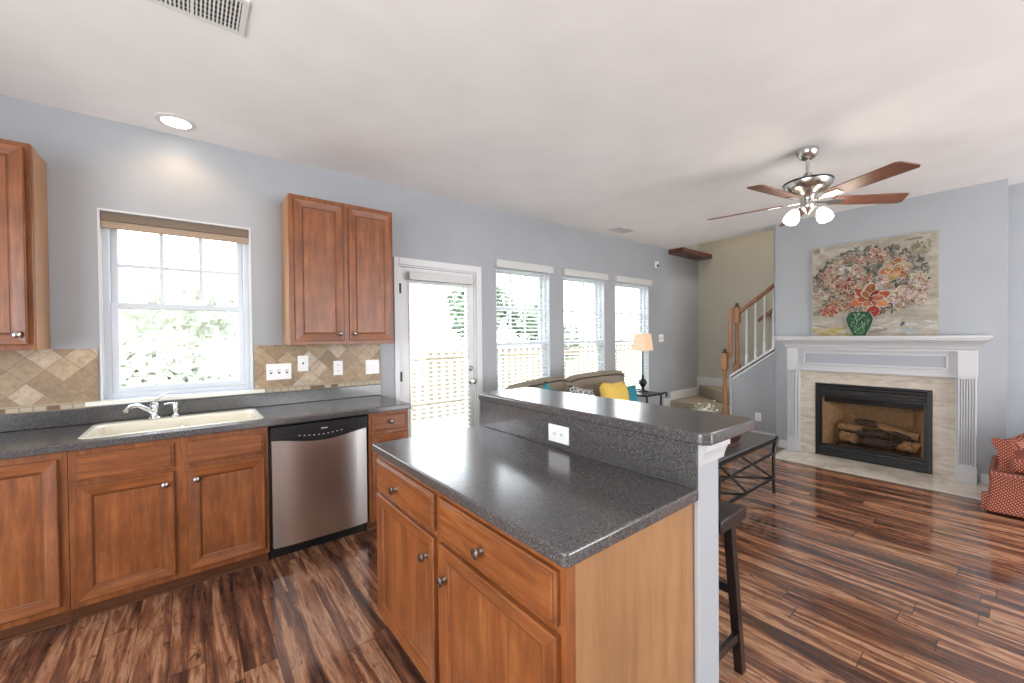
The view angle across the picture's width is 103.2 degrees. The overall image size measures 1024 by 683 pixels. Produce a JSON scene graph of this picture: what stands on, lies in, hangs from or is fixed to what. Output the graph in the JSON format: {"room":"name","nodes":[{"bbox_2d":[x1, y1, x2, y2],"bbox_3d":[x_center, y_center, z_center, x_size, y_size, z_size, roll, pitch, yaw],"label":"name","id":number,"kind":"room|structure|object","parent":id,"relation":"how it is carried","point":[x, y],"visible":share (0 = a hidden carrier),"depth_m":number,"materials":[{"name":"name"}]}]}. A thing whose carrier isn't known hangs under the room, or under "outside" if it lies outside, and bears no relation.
{"room":"kitchen","nodes":[
{"label":"kitchen","id":0,"kind":"room"},
{"bbox_2d":[0,95,698,406],"bbox_3d":[-0.387,-1.331,4.311,9.600,5.400,0.160,-1,1,-38],"label":"wall","id":1,"kind":"structure","parent":0,"point":[92,163],"depth_m":3.06,"materials":[{"name":"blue paint"}]},
{"bbox_2d":[0,138,50,350],"bbox_3d":[-2.885,-0.489,1.981,0.765,1.078,0.360,-1,1,-38],"label":"upper cabinet","id":2,"kind":"object","parent":1,"relation":"attached to","point":[24,256],"visible":1,"depth_m":2.09,"materials":[{"name":"brown wood"}]},
{"bbox_2d":[0,348,98,414],"bbox_3d":[-2.926,0.229,2.189,0.977,0.360,0.011,-1,1,-38],"label":"tile backsplash","id":3,"kind":"structure","parent":1,"relation":"attached to","point":[44,379],"depth_m":2.36,"materials":[{"name":"tile"}]},
{"bbox_2d":[85,208,264,406],"bbox_3d":[-2.263,-0.220,2.789,0.935,1.215,0.175,-1,1,-38],"label":"window","id":4,"kind":"structure","parent":1,"relation":"in","point":[112,391],"depth_m":2.71,"materials":[{"name":"white plastic"}]},
{"bbox_2d":[100,211,248,243],"bbox_3d":[-2.254,-0.766,2.760,0.773,0.100,0.039,-1,1,-38],"label":"roller shade","id":5,"kind":"object","parent":4,"relation":"attached to","point":[111,220],"visible":1,"depth_m":2.72,"materials":[{"name":"brown fabric"}]},
{"bbox_2d":[254,345,264,388],"bbox_3d":[-1.879,0.191,3.021,0.066,0.324,0.011,-1,1,-38],"label":"tile backsplash","id":6,"kind":"structure","parent":1,"relation":"attached to","point":[259,350],"depth_m":3.02,"materials":[{"name":"tile"}]},
{"bbox_2d":[265,344,380,392],"bbox_3d":[-1.509,0.202,3.316,0.878,0.360,0.011,-1,1,-38],"label":"tile backsplash","id":7,"kind":"structure","parent":1,"relation":"attached to","point":[320,373],"depth_m":3.29,"materials":[{"name":"tile"}]},
{"bbox_2d":[266,363,291,379],"bbox_3d":[-1.773,0.229,3.088,0.168,0.122,0.016,-1,1,-38],"label":"switch plate","id":8,"kind":"object","parent":7,"relation":"attached to","point":[283,370],"visible":1,"depth_m":3.09,"materials":[{"name":"white plastic"}]},
{"bbox_2d":[298,356,307,370],"bbox_3d":[-1.645,0.173,3.194,0.076,0.122,0.008,-1,1,-38],"label":"phone jack plate","id":9,"kind":"object","parent":7,"relation":"attached to","point":[302,360],"visible":1,"depth_m":3.19,"materials":[{"name":"white plastic"}]},
{"bbox_2d":[333,361,342,374],"bbox_3d":[-1.439,0.219,3.358,0.074,0.118,0.008,-1,1,-38],"label":"wall outlet","id":10,"kind":"object","parent":7,"relation":"attached to","point":[337,365],"visible":1,"depth_m":3.36,"materials":[{"name":"white plastic"}]},
{"bbox_2d":[366,360,378,373],"bbox_3d":[-1.216,0.221,3.535,0.118,0.122,0.009,-1,1,-38],"label":"switch plate","id":11,"kind":"object","parent":7,"relation":"attached to","point":[372,366],"visible":1,"depth_m":3.54,"materials":[{"name":"white plastic"}]},
{"bbox_2d":[281,193,393,344],"bbox_3d":[-1.358,-0.519,3.208,0.762,1.078,0.340,-1,1,-38],"label":"upper cabinet","id":12,"kind":"object","parent":1,"relation":"attached to","point":[337,258],"visible":1,"depth_m":3.06,"materials":[{"name":"brown wood"}]},
{"bbox_2d":[393,257,482,437],"bbox_3d":[-0.712,0.301,4.000,0.953,2.150,0.174,-1,1,-38],"label":"door","id":13,"kind":"structure","parent":1,"relation":"in","point":[402,334],"depth_m":3.94,"materials":[{"name":"white paint"}]},
{"bbox_2d":[496,267,549,389],"bbox_3d":[0.111,-0.008,4.681,0.860,1.665,0.170,-1,1,-38],"label":"window","id":14,"kind":"structure","parent":1,"relation":"in","point":[505,271],"depth_m":4.88,"materials":[{"name":"white plastic"}]},
{"bbox_2d":[494,259,553,389],"bbox_3d":[0.144,-0.051,4.639,0.844,1.678,0.103,-1,1,-38],"label":"blind","id":15,"kind":"object","parent":14,"relation":"attached to","point":[499,263],"visible":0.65,"depth_m":4.62,"materials":[{"name":"white plastic"}]},
{"bbox_2d":[563,276,604,378],"bbox_3d":[0.919,-0.024,5.324,0.855,1.665,0.170,-1,1,-38],"label":"window","id":16,"kind":"structure","parent":1,"relation":"in","point":[600,283],"depth_m":5.53,"materials":[{"name":"white plastic"}]},
{"bbox_2d":[562,268,607,377],"bbox_3d":[0.952,-0.067,5.281,0.839,1.678,0.103,-1,1,-38],"label":"blind","id":17,"kind":"object","parent":16,"relation":"attached to","point":[565,272],"visible":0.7,"depth_m":5.27,"materials":[{"name":"white plastic"}]},
{"bbox_2d":[615,282,648,390],"bbox_3d":[1.732,-0.039,5.969,0.880,1.665,0.170,-1,1,-38],"label":"window","id":18,"kind":"structure","parent":1,"relation":"in","point":[645,291],"depth_m":6.19,"materials":[{"name":"white plastic"}]},
{"bbox_2d":[614,275,651,390],"bbox_3d":[1.764,-0.083,5.927,0.864,1.678,0.103,-1,1,-38],"label":"blind","id":19,"kind":"object","parent":18,"relation":"attached to","point":[621,279],"visible":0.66,"depth_m":5.92,"materials":[{"name":"white plastic"}]},
{"bbox_2d":[659,334,663,341],"bbox_3d":[2.354,-0.055,6.383,0.130,0.120,0.016,-1,1,-38],"label":"switch plate","id":20,"kind":"object","parent":1,"relation":"attached to","point":[661,336],"visible":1,"depth_m":6.39,"materials":[{"name":"white plastic"}]},
{"bbox_2d":[668,247,711,260],"bbox_3d":[2.963,-1.443,6.712,0.955,0.070,0.250,-1,1,-38],"label":"wooden ledge","id":21,"kind":"object","parent":1,"relation":"attached to","point":[681,252],"visible":1,"depth_m":6.58,"materials":[{"name":"brown wood"}]},
{"bbox_2d":[663,376,729,406],"bbox_3d":[3.042,0.874,6.536,1.130,0.510,0.640,-1,1,-38],"label":"baseboard","id":22,"kind":"structure","parent":1,"relation":"attached to","point":[679,394],"depth_m":6.87,"materials":[{"name":"white wood"}]},
{"bbox_2d":[407,271,472,436],"bbox_3d":[-0.676,0.184,3.948,0.694,1.665,0.061,-1,1,-38],"label":"blind","id":23,"kind":"object","parent":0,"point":[411,275],"visible":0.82,"depth_m":3.93,"materials":[{"name":"white plastic"}]},
{"bbox_2d":[0,0,1023,249],"bbox_3d":[1.864,-1.534,1.475,9.600,0.250,7.400,-1,1,-38],"label":"ceiling","id":24,"kind":"structure","parent":0,"point":[656,119],"depth_m":2.25,"materials":[{"name":"paint"}]},
{"bbox_2d":[154,113,196,130],"bbox_3d":[-2.112,-1.377,2.550,0.204,0.011,0.204,-1,1,-38],"label":"recessed light","id":25,"kind":"object","parent":24,"relation":"in","point":[168,119],"visible":1,"depth_m":2.53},
{"bbox_2d":[147,0,249,36],"bbox_3d":[-1.282,-1.376,1.624,0.367,0.008,0.237,-1,1,-38],"label":"ceiling vent","id":26,"kind":"object","parent":24,"relation":"in","point":[229,15],"visible":1,"depth_m":1.69,"materials":[{"name":"white metal"}]},
{"bbox_2d":[609,226,635,233],"bbox_3d":[1.426,-1.446,5.270,0.310,0.008,0.205,-1,1,-38],"label":"ceiling vent","id":27,"kind":"object","parent":24,"relation":"in","point":[622,230],"visible":1,"depth_m":5.27,"materials":[{"name":"white metal"}]},
{"bbox_2d":[707,145,920,226],"bbox_3d":[2.165,-1.152,3.021,1.297,0.556,1.301,-1,1,-38],"label":"ceiling fan","id":28,"kind":"object","parent":24,"relation":"hanging from","point":[804,189],"visible":1,"depth_m":2.96,"materials":[{"name":"brown wood"}]},
{"bbox_2d":[0,443,1023,682],"bbox_3d":[1.893,1.441,1.511,9.600,0.120,7.400,-1,1,-38],"label":"floor","id":29,"kind":"structure","parent":0,"point":[844,577],"depth_m":2.10,"materials":[{"name":"laminate"}]},
{"bbox_2d":[0,452,73,643],"bbox_3d":[-2.741,0.983,1.944,0.938,0.875,0.626,-1,1,-38],"label":"base cabinet","id":30,"kind":"object","parent":29,"relation":"on","point":[35,582],"visible":0.73,"depth_m":1.93,"materials":[{"name":"brown wood"}]},
{"bbox_2d":[0,384,410,459],"bbox_3d":[-2.038,0.464,2.493,2.738,0.134,0.637,-1,1,-38],"label":"countertop","id":31,"kind":"structure","parent":30,"relation":"on","point":[56,431],"depth_m":2.52,"materials":[{"name":"stone"}]},
{"bbox_2d":[123,392,169,419],"bbox_3d":[-2.262,0.408,2.486,0.093,0.162,0.278,0,1,6],"label":"faucet","id":32,"kind":"object","parent":31,"relation":"on","point":[153,409],"visible":1,"depth_m":2.55,"materials":[{"name":"silver metal"}]},
{"bbox_2d":[78,408,263,438],"bbox_3d":[-2.038,0.578,2.502,0.825,0.179,0.500,-1,1,-38],"label":"sink","id":33,"kind":"object","parent":31,"relation":"in","point":[117,428],"visible":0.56,"depth_m":2.55,"materials":[{"name":"beige ceramic"}]},
{"bbox_2d":[163,402,179,416],"bbox_3d":[-2.197,0.438,2.618,0.048,0.098,0.088,0,1,35],"label":"sprayer","id":34,"kind":"object","parent":33,"relation":"on","point":[175,406],"visible":1,"depth_m":2.62,"materials":[{"name":"silver metal"}]},
{"bbox_2d":[68,426,269,620],"bbox_3d":[-2.030,0.970,2.491,0.854,0.875,0.654,-1,1,-38],"label":"base cabinet","id":35,"kind":"object","parent":29,"relation":"on","point":[149,519],"visible":0.98,"depth_m":2.22,"materials":[{"name":"brown wood"}]},
{"bbox_2d":[268,414,367,558],"bbox_3d":[-1.456,0.960,2.959,0.614,0.872,0.622,-1,1,-38],"label":"dishwasher","id":36,"kind":"object","parent":29,"relation":"on","point":[317,469],"visible":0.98,"depth_m":2.70,"materials":[{"name":"silver metal"}]},
{"bbox_2d":[366,409,408,530],"bbox_3d":[-1.084,0.951,3.241,0.307,0.875,0.658,-1,1,-38],"label":"base cabinet","id":37,"kind":"object","parent":29,"relation":"on","point":[388,425],"visible":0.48,"depth_m":2.96,"materials":[{"name":"brown wood"}]},
{"bbox_2d":[376,455,693,682],"bbox_3d":[-0.035,0.961,1.631,0.654,0.875,1.239,-1,1,-38],"label":"kitchen island","id":38,"kind":"object","parent":29,"relation":"on","point":[467,601],"visible":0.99,"depth_m":1.22,"materials":[{"name":"brown wood"}]},
{"bbox_2d":[372,400,697,567],"bbox_3d":[-0.025,0.430,1.628,0.634,0.184,1.273,-1,1,-38],"label":"island countertop","id":39,"kind":"structure","parent":38,"relation":"on","point":[568,508],"depth_m":1.42,"materials":[{"name":"stone"}]},
{"bbox_2d":[504,370,624,396],"bbox_3d":[0.678,0.852,4.375,1.960,1.012,0.800,-1,1,-38],"label":"sofa","id":40,"kind":"object","parent":29,"relation":"on","point":[589,380],"visible":0.17,"depth_m":4.38,"materials":[{"name":"beige fabric"}]},
{"bbox_2d":[504,376,564,391],"bbox_3d":[0.228,0.617,4.068,0.800,0.498,0.204,-1,1,-38],"label":"cushion","id":41,"kind":"object","parent":40,"relation":"on","point":[555,383],"depth_m":4.07,"materials":[{"name":"beige fabric"}]},
{"bbox_2d":[542,381,551,389],"bbox_3d":[0.359,0.632,3.839,0.148,0.530,0.536,0,1,40],"label":"throw pillow","id":42,"kind":"object","parent":40,"relation":"on","point":[545,386],"visible":0.07,"depth_m":3.82,"materials":[{"name":"teal fabric"}]},
{"bbox_2d":[569,385,594,395],"bbox_3d":[0.706,0.637,4.013,0.485,0.444,0.160,-1,1,-44],"label":"throw pillow","id":43,"kind":"object","parent":40,"relation":"on","point":[572,389],"visible":0.16,"depth_m":3.97,"materials":[{"name":"white fabric"}]},
{"bbox_2d":[564,370,623,396],"bbox_3d":[0.944,0.596,4.637,1.030,0.512,0.204,-1,1,-38],"label":"cushion","id":44,"kind":"object","parent":40,"relation":"on","point":[589,380],"depth_m":4.50,"materials":[{"name":"beige fabric"}]},
{"bbox_2d":[599,381,629,400],"bbox_3d":[1.091,0.620,4.268,0.526,0.422,0.190,-1,1,-44],"label":"throw pillow","id":45,"kind":"object","parent":40,"relation":"on","point":[619,390],"visible":0.44,"depth_m":4.18,"materials":[{"name":"yellow fabric"}]},
{"bbox_2d":[627,385,637,401],"bbox_3d":[1.298,0.674,4.587,0.377,0.370,0.149,-1,1,-33],"label":"throw pillow","id":46,"kind":"object","parent":40,"relation":"on","point":[632,392],"visible":0.2,"depth_m":4.59,"materials":[{"name":"teal fabric"}]},
{"bbox_2d":[636,389,667,404],"bbox_3d":[1.742,0.998,5.399,0.496,0.674,0.442,-1,1,-38],"label":"end table","id":47,"kind":"object","parent":29,"relation":"on","point":[650,393],"visible":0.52,"depth_m":5.26,"materials":[{"name":"black metal"}]},
{"bbox_2d":[632,334,652,391],"bbox_3d":[1.751,0.283,5.430,0.196,0.778,0.196,-1,1,-38],"label":"table lamp","id":48,"kind":"object","parent":47,"relation":"on","point":[641,342],"visible":1,"depth_m":5.39,"materials":[{"name":"beige fabric"}]},
{"bbox_2d":[671,385,729,414],"bbox_3d":[3.852,0.234,5.478,1.120,2.160,3.260,-1,1,-38],"label":"staircase","id":49,"kind":"structure","parent":29,"relation":"on","point":[707,394],"depth_m":6.43,"materials":[{"name":"beige carpet"}]},
{"bbox_2d":[721,349,728,414],"bbox_3d":[3.047,0.620,5.809,0.088,1.034,0.088,-1,1,-38],"label":"newel post","id":50,"kind":"object","parent":49,"relation":"on","point":[724,355],"visible":0.91,"depth_m":5.79,"materials":[{"name":"brown wood"}]},
{"bbox_2d":[692,400,717,412],"bbox_3d":[2.721,1.075,5.704,0.427,0.494,0.586,-1,1,-38],"label":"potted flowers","id":51,"kind":"object","parent":29,"relation":"on","point":[709,405],"visible":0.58,"depth_m":5.68,"materials":[{"name":"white plant"}]},
{"bbox_2d":[718,501,745,674],"bbox_3d":[0.729,1.019,1.736,0.357,0.741,0.460,-1,1,-38],"label":"bar stool","id":52,"kind":"object","parent":29,"relation":"on","point":[730,515],"visible":0.21,"depth_m":1.63,"materials":[{"name":"brown wood"}]},
{"bbox_2d":[718,432,778,502],"bbox_3d":[1.656,1.106,3.601,1.210,0.507,0.874,-1,1,-38],"label":"coffee table","id":53,"kind":"object","parent":29,"relation":"on","point":[750,442],"visible":0.3,"depth_m":3.36,"materials":[{"name":"metal"}]},
{"bbox_2d":[726,434,742,448],"bbox_3d":[1.717,0.805,3.324,0.330,0.100,0.170,-1,1,-32],"label":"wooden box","id":54,"kind":"object","parent":53,"relation":"on","point":[734,441],"visible":0.2,"depth_m":3.30,"materials":[{"name":"brown wood"}]},
{"bbox_2d":[770,448,988,499],"bbox_3d":[3.687,1.325,4.199,0.556,0.010,1.625,-1,1,-38],"label":"hearth slab","id":55,"kind":"object","parent":29,"relation":"on","point":[896,475],"visible":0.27,"depth_m":4.05,"materials":[{"name":"beige stone"}]},
{"bbox_2d":[815,383,931,473],"bbox_3d":[4.012,0.896,4.507,0.418,0.829,0.951,-1,1,-38],"label":"gas fireplace","id":56,"kind":"object","parent":55,"relation":"on","point":[901,408],"visible":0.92,"depth_m":4.47,"materials":[{"name":"black metal"}]},
{"bbox_2d":[839,430,858,443],"bbox_3d":[3.843,1.091,4.653,0.119,0.123,0.173,-1,1,-22],"label":"log","id":57,"kind":"object","parent":56,"relation":"on","point":[853,438],"visible":1,"depth_m":4.60,"materials":[{"name":"brown wood"}]},
{"bbox_2d":[837,422,861,431],"bbox_3d":[3.878,0.986,4.649,0.091,0.097,0.235,-1,1,-32],"label":"log","id":58,"kind":"object","parent":57,"relation":"on","point":[842,425],"visible":0.98,"depth_m":4.63,"materials":[{"name":"brown wood"}]},
{"bbox_2d":[855,419,877,427],"bbox_3d":[3.985,0.921,4.564,0.192,0.083,0.077,0,1,42],"label":"log","id":59,"kind":"object","parent":58,"relation":"on","point":[868,423],"visible":1,"depth_m":4.54,"materials":[{"name":"brown wood"}]},
{"bbox_2d":[862,438,891,448],"bbox_3d":[3.993,1.110,4.430,0.093,0.093,0.239,-1,1,-38],"label":"log","id":60,"kind":"object","parent":56,"relation":"on","point":[874,442],"visible":1,"depth_m":4.41,"materials":[{"name":"brown wood"}]},
{"bbox_2d":[858,429,888,438],"bbox_3d":[3.986,1.023,4.474,0.086,0.091,0.258,-1,1,-45],"label":"log","id":61,"kind":"object","parent":60,"relation":"on","point":[870,433],"visible":1,"depth_m":4.45,"materials":[{"name":"brown wood"}]},
{"bbox_2d":[839,428,915,444],"bbox_3d":[4.073,1.050,4.543,0.140,0.146,0.650,-1,1,-38],"label":"log","id":62,"kind":"object","parent":56,"relation":"in","point":[895,440],"visible":0.27,"depth_m":4.41,"materials":[{"name":"brown wood"}]},
{"bbox_2d":[896,441,920,452],"bbox_3d":[4.153,1.101,4.248,0.118,0.114,0.191,-1,1,-38],"label":"log","id":63,"kind":"object","parent":56,"relation":"on","point":[912,447],"visible":1,"depth_m":4.21,"materials":[{"name":"brown wood"}]},
{"bbox_2d":[878,423,919,441],"bbox_3d":[4.147,0.969,4.350,0.087,0.135,0.346,-1,1,-25],"label":"log","id":64,"kind":"object","parent":63,"relation":"on","point":[914,436],"visible":0.88,"depth_m":4.33,"materials":[{"name":"brown wood"}]},
{"bbox_2d":[891,431,910,441],"bbox_3d":[4.128,1.004,4.299,0.061,0.086,0.160,-1,1,-35],"label":"log","id":65,"kind":"object","parent":64,"relation":"on","point":[893,433],"visible":1,"depth_m":4.29,"materials":[{"name":"brown wood"}]},
{"bbox_2d":[801,370,954,477],"bbox_3d":[3.869,0.829,4.387,0.021,0.972,1.260,-1,1,-38],"label":"marble surround","id":66,"kind":"object","parent":55,"relation":"on","point":[943,433],"visible":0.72,"depth_m":4.10,"materials":[{"name":"beige stone"}]},
{"bbox_2d":[775,335,993,484],"bbox_3d":[3.799,0.629,4.314,0.216,1.376,1.696,-1,1,-38],"label":"fireplace mantel","id":67,"kind":"object","parent":55,"relation":"on","point":[951,356],"visible":1,"depth_m":4.09,"materials":[{"name":"paint"}]},
{"bbox_2d":[812,230,938,335],"bbox_3d":[3.841,-0.573,4.357,0.059,1.024,1.020,-1,1,-38],"label":"canvas painting","id":68,"kind":"object","parent":67,"relation":"on","point":[884,286],"visible":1,"depth_m":4.29,"materials":[{"name":"fabric"}]},
{"bbox_2d":[775,335,993,351],"bbox_3d":[3.793,0.017,4.306,0.216,0.152,1.696,-1,1,-38],"label":"mantel shelf","id":69,"kind":"object","parent":67,"relation":"attached to","point":[943,343],"depth_m":4.17,"materials":[{"name":"white wood"}]},
{"bbox_2d":[981,433,1023,517],"bbox_3d":[4.273,0.872,3.062,0.768,0.893,0.927,-1,1,-38],"label":"armchair","id":70,"kind":"object","parent":29,"relation":"on","point":[1005,493],"visible":1,"depth_m":3.14,"materials":[{"name":"red fabric"}]},
{"bbox_2d":[1009,449,1023,472],"bbox_3d":[4.222,0.949,3.009,0.475,0.108,0.670,-1,1,-38],"label":"throw pillow","id":71,"kind":"object","parent":70,"relation":"on","point":[1016,462],"depth_m":3.12,"materials":[{"name":"red fabric"}]},
{"bbox_2d":[484,426,718,682],"bbox_3d":[0.280,0.863,1.878,0.141,1.058,1.263,-1,1,-38],"label":"wall","id":72,"kind":"structure","parent":0,"point":[707,488],"depth_m":1.38,"materials":[{"name":"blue paint"}]},
{"bbox_2d":[548,423,568,445],"bbox_3d":[0.208,0.415,1.818,0.008,0.078,0.128,-1,1,-38],"label":"wall outlet","id":73,"kind":"object","parent":72,"relation":"attached to","point":[560,434],"visible":1,"depth_m":1.81,"materials":[{"name":"white plastic"}]},
{"bbox_2d":[552,430,556,436],"bbox_3d":[0.192,0.415,1.833,0.002,0.028,0.030,-1,1,-38],"label":"receptacle","id":74,"kind":"object","parent":73,"relation":"attached to","point":[554,432],"depth_m":1.83,"materials":[{"name":"white plastic"}]},
{"bbox_2d":[559,431,563,438],"bbox_3d":[0.220,0.415,1.799,0.002,0.028,0.030,-1,1,-38],"label":"receptacle","id":75,"kind":"object","parent":73,"relation":"attached to","point":[561,433],"depth_m":1.80,"materials":[{"name":"white plastic"}]},
{"bbox_2d":[479,387,754,445],"bbox_3d":[0.363,0.310,1.922,0.399,0.040,1.326,-1,1,-38],"label":"countertop","id":76,"kind":"structure","parent":72,"relation":"on","point":[703,428],"depth_m":1.64,"materials":[{"name":"laminate"}]},
{"bbox_2d":[695,499,699,682],"bbox_3d":[0.614,0.958,1.343,0.004,0.875,0.012,-1,1,-38],"label":"trim","id":77,"kind":"structure","parent":72,"relation":"attached to","point":[697,650],"depth_m":1.34,"materials":[{"name":"white wood"}]},
{"bbox_2d":[698,439,729,465],"bbox_3d":[0.296,0.370,1.871,0.170,0.074,1.291,-1,1,-38],"label":"trim","id":78,"kind":"structure","parent":72,"relation":"attached to","point":[706,454],"depth_m":1.35,"materials":[{"name":"white wood"}]},
{"bbox_2d":[698,185,1008,430],"bbox_3d":[5.529,-1.390,4.390,0.160,5.400,7.080,-1,1,-38],"label":"wall","id":79,"kind":"structure","parent":0,"point":[740,268],"depth_m":6.67,"materials":[{"name":"beige paint"}]},
{"bbox_2d":[758,309,771,321],"bbox_3d":[4.050,-0.568,6.060,0.099,0.540,0.650,-1,1,-38],"label":"wall handrail","id":80,"kind":"object","parent":79,"relation":"attached to","point":[769,312],"visible":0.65,"depth_m":6.20,"materials":[{"name":"brown wood"}]},
{"bbox_2d":[732,183,1023,438],"bbox_3d":[5.072,-0.069,3.422,0.120,2.790,6.125,-1,1,-38],"label":"wall","id":81,"kind":"structure","parent":0,"point":[1015,375],"depth_m":3.81,"materials":[{"name":"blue paint"}]},
{"bbox_2d":[728,283,773,358],"bbox_3d":[3.310,-0.264,5.618,0.606,1.047,0.106,0,1,44],"label":"handrail","id":82,"kind":"object","parent":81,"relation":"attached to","point":[730,310],"visible":0.93,"depth_m":5.76,"materials":[{"name":"brown wood"}]},
{"bbox_2d":[729,347,774,414],"bbox_3d":[3.341,0.693,5.617,0.170,1.249,0.570,-1,1,-38],"label":"trim","id":83,"kind":"structure","parent":81,"relation":"attached to","point":[773,348],"depth_m":5.61,"materials":[{"name":"white wood"}]},
{"bbox_2d":[733,303,740,372],"bbox_3d":[3.204,-0.051,5.773,0.084,0.990,0.084,-1,1,-38],"label":"newel post","id":84,"kind":"object","parent":83,"relation":"on","point":[736,316],"visible":0.97,"depth_m":5.75,"materials":[{"name":"brown wood"}]},
{"bbox_2d":[745,309,747,364],"bbox_3d":[3.283,-0.061,5.673,0.032,0.778,0.032,-1,1,-38],"label":"baluster","id":85,"kind":"object","parent":83,"relation":"on","point":[746,344],"visible":0.98,"depth_m":5.66,"materials":[{"name":"white wood"}]},
{"bbox_2d":[754,302,756,358],"bbox_3d":[3.353,-0.146,5.583,0.032,0.782,0.032,-1,1,-38],"label":"baluster","id":86,"kind":"object","parent":83,"relation":"on","point":[755,321],"visible":0.97,"depth_m":5.57,"materials":[{"name":"white wood"}]},
{"bbox_2d":[763,295,765,352],"bbox_3d":[3.421,-0.229,5.494,0.032,0.786,0.032,-1,1,-38],"label":"baluster","id":87,"kind":"object","parent":83,"relation":"on","point":[764,311],"visible":0.97,"depth_m":5.48,"materials":[{"name":"white wood"}]},
{"bbox_2d":[772,289,773,347],"bbox_3d":[3.488,-0.309,5.409,0.032,0.790,0.032,-1,1,-38],"label":"baluster","id":88,"kind":"object","parent":83,"relation":"on","point":[773,289],"visible":0.77,"depth_m":5.40,"materials":[{"name":"white wood"}]},
{"bbox_2d":[755,412,760,420],"bbox_3d":[3.347,1.023,5.514,0.008,0.115,0.075,-1,1,-38],"label":"wall outlet","id":89,"kind":"object","parent":81,"relation":"attached to","point":[757,415],"visible":1,"depth_m":5.52,"materials":[{"name":"white plastic"}]},
{"bbox_2d":[750,430,775,435],"bbox_3d":[3.327,1.268,5.541,0.015,0.100,0.645,-1,1,-38],"label":"baseboard","id":90,"kind":"structure","parent":81,"relation":"attached to","point":[753,431],"depth_m":5.46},
{"bbox_2d":[775,179,1007,482],"bbox_3d":[3.992,-0.071,4.457,0.282,2.790,1.840,-1,1,-38],"label":"wall","id":91,"kind":"structure","parent":0,"point":[971,222],"depth_m":3.89,"materials":[{"name":"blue paint"}]},
{"bbox_2d":[778,439,988,484],"bbox_3d":[3.889,1.276,4.381,0.015,0.100,1.840,-1,1,-38],"label":"baseboard","id":92,"kind":"structure","parent":91,"relation":"attached to","point":[782,443],"depth_m":3.77,"materials":[{"name":"white wood"}]},
{"label":"outside","id":93,"kind":"structure","parent":0,"visible":0},
{"bbox_2d":[221,350,637,436],"bbox_3d":[-7.681,1.732,25.776,48.000,0.100,42.100,-1,1,-38],"label":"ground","id":94,"kind":"structure","parent":93,"point":[499,351],"depth_m":18.98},
{"bbox_2d":[119,267,142,335],"bbox_3d":[-7.802,-0.061,7.481,2.312,3.943,2.112,-1,1,-38],"label":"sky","id":95,"kind":"structure","parent":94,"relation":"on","point":[122,275],"depth_m":7.57,"materials":[{"name":"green plant"}]},
{"bbox_2d":[119,270,238,386],"bbox_3d":[-4.723,0.502,5.182,2.684,2.820,2.510,-1,1,-38],"label":"tree","id":96,"kind":"object","parent":94,"relation":"on","point":[149,358],"visible":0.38,"depth_m":4.95,"materials":[{"name":"green plant"}]},
{"bbox_2d":[203,311,237,342],"bbox_3d":[-5.301,0.044,8.965,2.660,3.650,2.236,0,1,15],"label":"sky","id":97,"kind":"structure","parent":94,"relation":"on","point":[235,329],"depth_m":8.31,"materials":[{"name":"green plant"}]},
{"bbox_2d":[445,284,537,345],"bbox_3d":[-0.519,-0.121,12.305,3.009,3.805,3.274,-1,1,-11],"label":"tree","id":98,"kind":"object","parent":94,"relation":"on","point":[499,287],"visible":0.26,"depth_m":12.36,"materials":[{"name":"green plant"}]},
{"bbox_2d":[411,344,639,422],"bbox_3d":[2.553,0.927,12.931,16.060,1.620,0.060,-1,1,-38],"label":"fence","id":99,"kind":"object","parent":94,"relation":"on","point":[527,350],"visible":0.23,"depth_m":9.92,"materials":[{"name":"white wood"}]},
{"bbox_2d":[526,294,586,366],"bbox_3d":[1.487,-0.087,14.913,2.105,3.638,2.905,-1,1,-6],"label":"tree","id":100,"kind":"object","parent":94,"relation":"on","point":[534,302],"visible":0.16,"depth_m":14.28,"materials":[{"name":"green plant"}]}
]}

